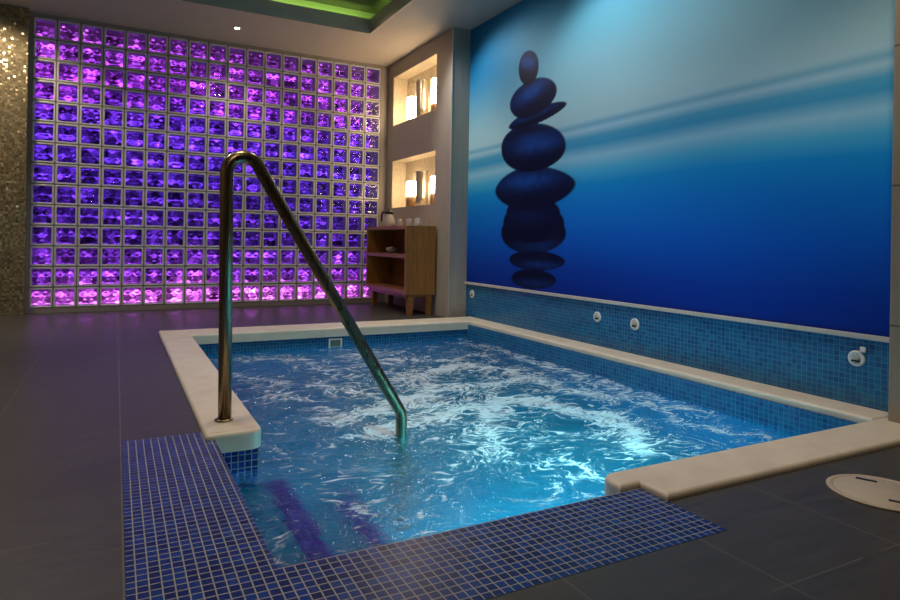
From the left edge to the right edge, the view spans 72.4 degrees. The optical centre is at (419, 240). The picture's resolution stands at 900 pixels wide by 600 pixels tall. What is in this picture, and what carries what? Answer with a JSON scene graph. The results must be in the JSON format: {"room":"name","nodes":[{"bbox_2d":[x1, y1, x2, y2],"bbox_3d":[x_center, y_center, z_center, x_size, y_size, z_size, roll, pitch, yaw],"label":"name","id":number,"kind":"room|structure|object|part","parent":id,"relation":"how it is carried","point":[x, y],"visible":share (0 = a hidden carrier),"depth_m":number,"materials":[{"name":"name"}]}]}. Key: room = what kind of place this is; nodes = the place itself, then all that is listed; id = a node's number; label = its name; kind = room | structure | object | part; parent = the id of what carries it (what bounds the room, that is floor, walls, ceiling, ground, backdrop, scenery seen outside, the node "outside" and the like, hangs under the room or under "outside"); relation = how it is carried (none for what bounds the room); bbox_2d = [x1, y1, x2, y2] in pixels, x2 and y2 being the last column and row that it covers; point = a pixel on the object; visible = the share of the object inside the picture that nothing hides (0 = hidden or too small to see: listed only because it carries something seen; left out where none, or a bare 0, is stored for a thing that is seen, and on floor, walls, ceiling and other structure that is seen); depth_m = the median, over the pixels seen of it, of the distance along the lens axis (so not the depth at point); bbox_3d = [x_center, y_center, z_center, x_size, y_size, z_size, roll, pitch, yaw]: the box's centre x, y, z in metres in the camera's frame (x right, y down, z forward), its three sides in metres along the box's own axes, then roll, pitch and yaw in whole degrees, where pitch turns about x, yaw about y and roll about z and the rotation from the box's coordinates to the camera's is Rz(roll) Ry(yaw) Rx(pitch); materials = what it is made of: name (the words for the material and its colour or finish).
{"room":"indoor spa pool","nodes":[
{"label":"indoor spa pool","id":0,"kind":"room"},
{"bbox_2d":[0,4,29,314],"bbox_3d":[-4.806,-0.762,5.493,2.235,2.880,0.480,1,0,-26],"label":"wall","id":1,"kind":"structure","parent":0,"point":[14,20],"depth_m":5.73,"materials":[{"name":"gold metal"}]},
{"bbox_2d":[25,12,388,312],"bbox_3d":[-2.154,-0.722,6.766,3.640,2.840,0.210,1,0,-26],"label":"glass wall","id":2,"kind":"structure","parent":0,"point":[132,132],"depth_m":6.50,"materials":[{"name":"purple glass"}]},
{"bbox_3d":[-2.198,-0.723,6.856,3.640,2.840,0.010,1,0,-26],"label":"light panel","id":3,"kind":"part","parent":2,"relation":"part of","materials":[{"name":"purple glass"}]},
{"bbox_2d":[0,0,521,66],"bbox_3d":[-0.648,-2.181,2.060,6.600,0.100,10.300,1,0,-26],"label":"ceiling","id":4,"kind":"structure","parent":0,"point":[420,22],"depth_m":6.07,"materials":[{"name":"paint"}]},
{"bbox_2d":[177,0,413,34],"bbox_3d":[-1.037,-2.212,3.446,3.530,0.152,4.730,1,0,-26],"label":"trim","id":5,"kind":"structure","parent":4,"relation":"attached to","point":[269,8],"depth_m":5.96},
{"bbox_2d":[272,0,374,18],"bbox_3d":[-1.035,-2.338,3.446,4.030,0.200,5.230,1,0,-26],"label":"trim","id":6,"kind":"structure","parent":4,"relation":"attached to","point":[304,3],"depth_m":6.36,"materials":[{"name":"paint"}]},
{"bbox_2d":[306,0,391,13],"bbox_3d":[-1.033,-2.463,3.446,4.030,0.050,5.230,1,0,-26],"label":"ceiling","id":7,"kind":"structure","parent":0,"point":[370,6],"depth_m":6.32,"materials":[{"name":"paint"}]},
{"bbox_2d":[385,27,470,317],"bbox_3d":[0.170,-0.677,7.074,0.640,2.880,1.900,1,0,-26],"label":"wall","id":8,"kind":"structure","parent":0,"point":[430,131],"depth_m":6.20,"materials":[{"name":"beige painted plaster"}]},
{"bbox_2d":[392,150,434,207],"bbox_3d":[-0.003,-0.662,6.922,0.186,0.568,1.110,1,0,-26],"label":"wall niche","id":9,"kind":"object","parent":8,"relation":"attached to","point":[404,170],"depth_m":7.37,"materials":[{"name":"beige paint"}]},
{"bbox_2d":[406,181,415,206],"bbox_3d":[-0.096,-0.533,7.089,0.124,0.294,0.124,1,0,-26],"label":"lamp","id":10,"kind":"object","parent":9,"relation":"in","point":[410,185],"visible":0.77,"depth_m":7.04,"materials":[{"name":"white glass"}]},
{"bbox_3d":[-0.095,-0.594,7.089,0.124,0.174,0.124,1,0,-26],"label":"lamp shade","id":11,"kind":"part","parent":10,"relation":"part of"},
{"bbox_2d":[416,171,428,205],"bbox_3d":[0.025,-0.577,6.858,0.147,0.386,0.147,1,0,-26],"label":"vase","id":12,"kind":"object","parent":9,"relation":"on","point":[422,177],"visible":0.88,"depth_m":6.80,"materials":[{"name":"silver metal"}]},
{"bbox_2d":[430,176,434,203],"bbox_3d":[0.166,-0.534,6.560,0.110,0.304,0.110,1,0,-26],"label":"lamp","id":13,"kind":"object","parent":9,"relation":"in","point":[432,178],"visible":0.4,"depth_m":6.52,"materials":[{"name":"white glass"}]},
{"bbox_3d":[0.167,-0.594,6.560,0.110,0.184,0.110,1,0,-26],"label":"lamp shade","id":14,"kind":"part","parent":13,"relation":"part of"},
{"bbox_2d":[393,53,436,125],"bbox_3d":[0.014,-1.657,6.922,0.186,0.589,1.110,1,0,-26],"label":"wall niche","id":15,"kind":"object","parent":8,"relation":"attached to","point":[405,82],"depth_m":7.34,"materials":[{"name":"beige paint"}]},
{"bbox_2d":[407,96,415,119],"bbox_3d":[-0.088,-1.512,7.107,0.124,0.284,0.124,1,0,-26],"label":"lamp","id":16,"kind":"object","parent":15,"relation":"in","point":[411,100],"visible":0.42,"depth_m":7.05,"materials":[{"name":"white glass"}]},
{"bbox_2d":[416,79,428,116],"bbox_3d":[0.028,-1.581,6.885,0.147,0.426,0.147,1,0,-26],"label":"vase","id":17,"kind":"object","parent":15,"relation":"on","point":[422,85],"visible":0.84,"depth_m":6.83,"materials":[{"name":"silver metal"}]},
{"bbox_2d":[431,78,436,110],"bbox_3d":[0.174,-1.548,6.578,0.110,0.364,0.110,1,0,-26],"label":"lamp","id":18,"kind":"object","parent":15,"relation":"in","point":[433,80],"visible":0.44,"depth_m":6.53,"materials":[{"name":"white glass"}]},
{"bbox_2d":[448,27,453,316],"bbox_3d":[0.306,-0.675,6.082,0.009,2.880,0.010,1,0,-26],"label":"trim","id":19,"kind":"structure","parent":8,"relation":"attached to","point":[453,27],"depth_m":6.08,"materials":[{"name":"metal"}]},
{"bbox_2d":[0,302,899,599],"bbox_3d":[-0.699,0.808,2.060,6.600,0.120,10.300,1,0,-26],"label":"floor","id":20,"kind":"structure","parent":0,"point":[75,386],"depth_m":1.81,"materials":[{"name":"grey tile"}]},
{"bbox_2d":[366,225,435,315],"bbox_3d":[-0.233,0.302,6.702,0.333,0.908,1.084,1,0,-26],"label":"base cabinet","id":21,"kind":"object","parent":20,"relation":"on","point":[408,273],"visible":0.98,"depth_m":6.34,"materials":[{"name":"brown wood"}]},
{"bbox_3d":[-0.521,0.647,7.067,0.072,0.208,0.072,1,0,-26],"label":"leg","id":22,"kind":"part","parent":21,"relation":"part of","materials":[{"name":"brown wood"}]},
{"bbox_3d":[-0.465,0.194,7.174,0.333,0.700,0.032,1,0,-26],"label":"panel","id":23,"kind":"part","parent":21,"relation":"part of","materials":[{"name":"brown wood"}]},
{"bbox_3d":[-0.237,0.525,6.702,0.333,0.045,1.020,1,0,-26],"label":"panel","id":24,"kind":"part","parent":21,"relation":"part of","materials":[{"name":"brown wood"}]},
{"bbox_3d":[-0.226,-0.134,6.702,0.333,0.036,1.020,1,0,-26],"label":"panel","id":25,"kind":"part","parent":21,"relation":"part of","materials":[{"name":"brown wood"}]},
{"bbox_3d":[-0.234,0.160,6.700,0.317,0.038,1.020,1,0,-26],"label":"shelf","id":26,"kind":"part","parent":21,"relation":"part of","materials":[{"name":"brown wood"}]},
{"bbox_2d":[381,209,395,225],"bbox_3d":[-0.368,-0.258,7.020,0.160,0.206,0.234,1,0,-26],"label":"carafe","id":27,"kind":"object","parent":21,"relation":"on","point":[388,220],"visible":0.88,"depth_m":6.94,"materials":[{"name":"silver glass"}]},
{"bbox_3d":[-0.350,-0.331,6.987,0.112,0.061,0.112,1,0,-26],"label":"lid","id":28,"kind":"part","parent":27,"relation":"part of","materials":[{"name":"black plastic"}]},
{"bbox_3d":[-0.344,0.650,7.155,0.072,0.208,0.072,1,0,-26],"label":"leg","id":29,"kind":"part","parent":21,"relation":"part of","materials":[{"name":"brown wood"}]},
{"bbox_2d":[386,247,397,252],"bbox_3d":[-0.314,0.103,6.853,0.140,0.070,0.140,1,0,-26],"label":"glass bowl","id":30,"kind":"object","parent":21,"relation":"on","point":[389,249],"visible":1,"depth_m":6.81,"materials":[{"name":"white"}]},
{"bbox_3d":[-0.087,0.196,6.773,0.012,0.619,1.020,1,0,-26],"label":"panel","id":31,"kind":"part","parent":21,"relation":"part of","materials":[{"name":"brown wood"}]},
{"bbox_2d":[396,219,402,225],"bbox_3d":[-0.220,-0.193,6.718,0.080,0.081,0.080,1,0,-26],"label":"tumbler","id":32,"kind":"object","parent":21,"relation":"on","point":[399,221],"visible":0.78,"depth_m":6.69,"materials":[{"name":"clear glass"}]},
{"bbox_2d":[405,219,412,225],"bbox_3d":[-0.115,-0.192,6.508,0.080,0.081,0.080,1,0,-26],"label":"tumbler","id":33,"kind":"object","parent":21,"relation":"on","point":[408,221],"visible":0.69,"depth_m":6.48,"materials":[{"name":"clear glass"}]},
{"bbox_3d":[-0.103,0.654,6.221,0.072,0.208,0.072,1,0,-26],"label":"leg","id":34,"kind":"part","parent":21,"relation":"part of","materials":[{"name":"brown wood"}]},
{"bbox_2d":[414,218,421,225],"bbox_3d":[-0.022,-0.190,6.319,0.080,0.081,0.080,1,0,-26],"label":"tumbler","id":35,"kind":"object","parent":21,"relation":"on","point":[417,222],"visible":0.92,"depth_m":6.29,"materials":[{"name":"clear glass"}]},
{"bbox_3d":[0.002,0.202,6.231,0.333,0.700,0.032,1,0,-26],"label":"panel","id":36,"kind":"part","parent":21,"relation":"part of","materials":[{"name":"brown wood"}]},
{"bbox_3d":[0.075,0.657,6.309,0.072,0.208,0.072,1,0,-26],"label":"leg","id":37,"kind":"part","parent":21,"relation":"part of","materials":[{"name":"brown wood"}]},
{"bbox_2d":[122,317,899,599],"bbox_3d":[0.005,1.280,3.537,3.124,1.080,4.114,1,0,-26],"label":"pool","id":38,"kind":"object","parent":20,"relation":"in","point":[190,532],"visible":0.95,"depth_m":1.83,"materials":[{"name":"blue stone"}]},
{"bbox_2d":[214,150,406,436],"bbox_3d":[-0.442,0.695,2.659,0.856,2.116,0.072,1,0,-26],"label":"handrail","id":39,"kind":"object","parent":38,"relation":"attached to","point":[232,160],"visible":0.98,"depth_m":2.51,"materials":[{"name":"metal"}]},
{"bbox_2d":[328,338,341,346],"bbox_3d":[-0.708,0.863,5.144,0.116,0.086,0.014,1,0,-26],"label":"skimmer","id":40,"kind":"object","parent":38,"relation":"attached to","point":[333,342],"visible":0.92,"depth_m":5.14,"materials":[{"name":"white plastic"}]},
{"bbox_2d":[330,340,340,346],"bbox_3d":[-0.709,0.863,5.146,0.090,0.060,0.010,1,0,-26],"label":"grille","id":41,"kind":"object","parent":40,"relation":"attached to","point":[333,343],"depth_m":5.14,"materials":[{"name":"metal"}]},
{"bbox_2d":[206,338,796,567],"bbox_3d":[0.053,0.902,3.565,2.615,0.035,3.540,1,0,-26],"label":"water","id":42,"kind":"object","parent":38,"relation":"in","point":[494,432],"visible":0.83,"depth_m":2.82,"materials":[{"name":"teal liquid"}]},
{"bbox_2d":[198,324,857,435],"bbox_3d":[0.049,1.297,3.566,2.690,1.048,3.610,1,0,-26],"label":"basin","id":43,"kind":"object","parent":38,"relation":"in","point":[786,416],"depth_m":4.17,"materials":[{"name":"blue tile"}]},
{"bbox_2d":[826,474,899,512],"bbox_3d":[1.434,0.780,1.905,0.294,0.008,0.294,1,0,-26],"label":"manhole cover","id":44,"kind":"object","parent":20,"relation":"on","point":[872,491],"visible":1,"depth_m":1.92,"materials":[{"name":"beige plastic"}]},
{"bbox_3d":[1.539,-0.664,4.544,0.432,2.860,3.850,1,0,-26],"label":"wall","id":45,"kind":"structure","parent":0,"visible":0},
{"bbox_2d":[464,282,888,342],"bbox_3d":[1.313,0.438,4.441,0.030,0.023,3.850,1,0,-26],"label":"trim","id":46,"kind":"structure","parent":45,"relation":"attached to","point":[707,315],"depth_m":3.58,"materials":[{"name":"stone"}]},
{"bbox_2d":[466,284,888,411],"bbox_3d":[1.320,0.616,4.446,0.008,0.333,3.850,1,0,-26],"label":"wall","id":47,"kind":"structure","parent":45,"relation":"attached to","point":[817,364],"depth_m":3.60,"materials":[{"name":"blue tile"}]},
{"bbox_2d":[593,312,600,321],"bbox_3d":[1.291,0.557,4.483,0.011,0.076,0.076,1,0,-26],"label":"button","id":48,"kind":"object","parent":47,"relation":"attached to","point":[597,316],"visible":1,"depth_m":4.48,"materials":[{"name":"white plastic"}]},
{"bbox_2d":[630,318,638,329],"bbox_3d":[1.451,0.567,4.158,0.011,0.080,0.080,1,0,-26],"label":"button","id":49,"kind":"object","parent":47,"relation":"attached to","point":[634,323],"visible":1,"depth_m":4.15,"materials":[{"name":"white plastic"}]},
{"bbox_2d":[848,347,865,366],"bbox_3d":[2.069,0.548,2.911,0.011,0.098,0.081,1,0,-26],"label":"button","id":50,"kind":"object","parent":47,"relation":"attached to","point":[856,358],"visible":1,"depth_m":2.91,"materials":[{"name":"white plastic"}]},
{"bbox_2d":[888,0,899,422],"bbox_3d":[3.301,-0.624,0.775,0.615,2.880,4.470,1,0,-26],"label":"door frame","id":51,"kind":"structure","parent":47,"relation":"attached to","point":[894,338],"depth_m":2.63,"materials":[{"name":"beige stone"}]},
{"bbox_2d":[466,0,894,336],"bbox_3d":[1.344,-0.835,4.446,0.006,2.523,3.846,1,0,-26],"label":"wall mural","id":52,"kind":"object","parent":45,"relation":"attached to","point":[733,158],"visible":1,"depth_m":3.77}
]}

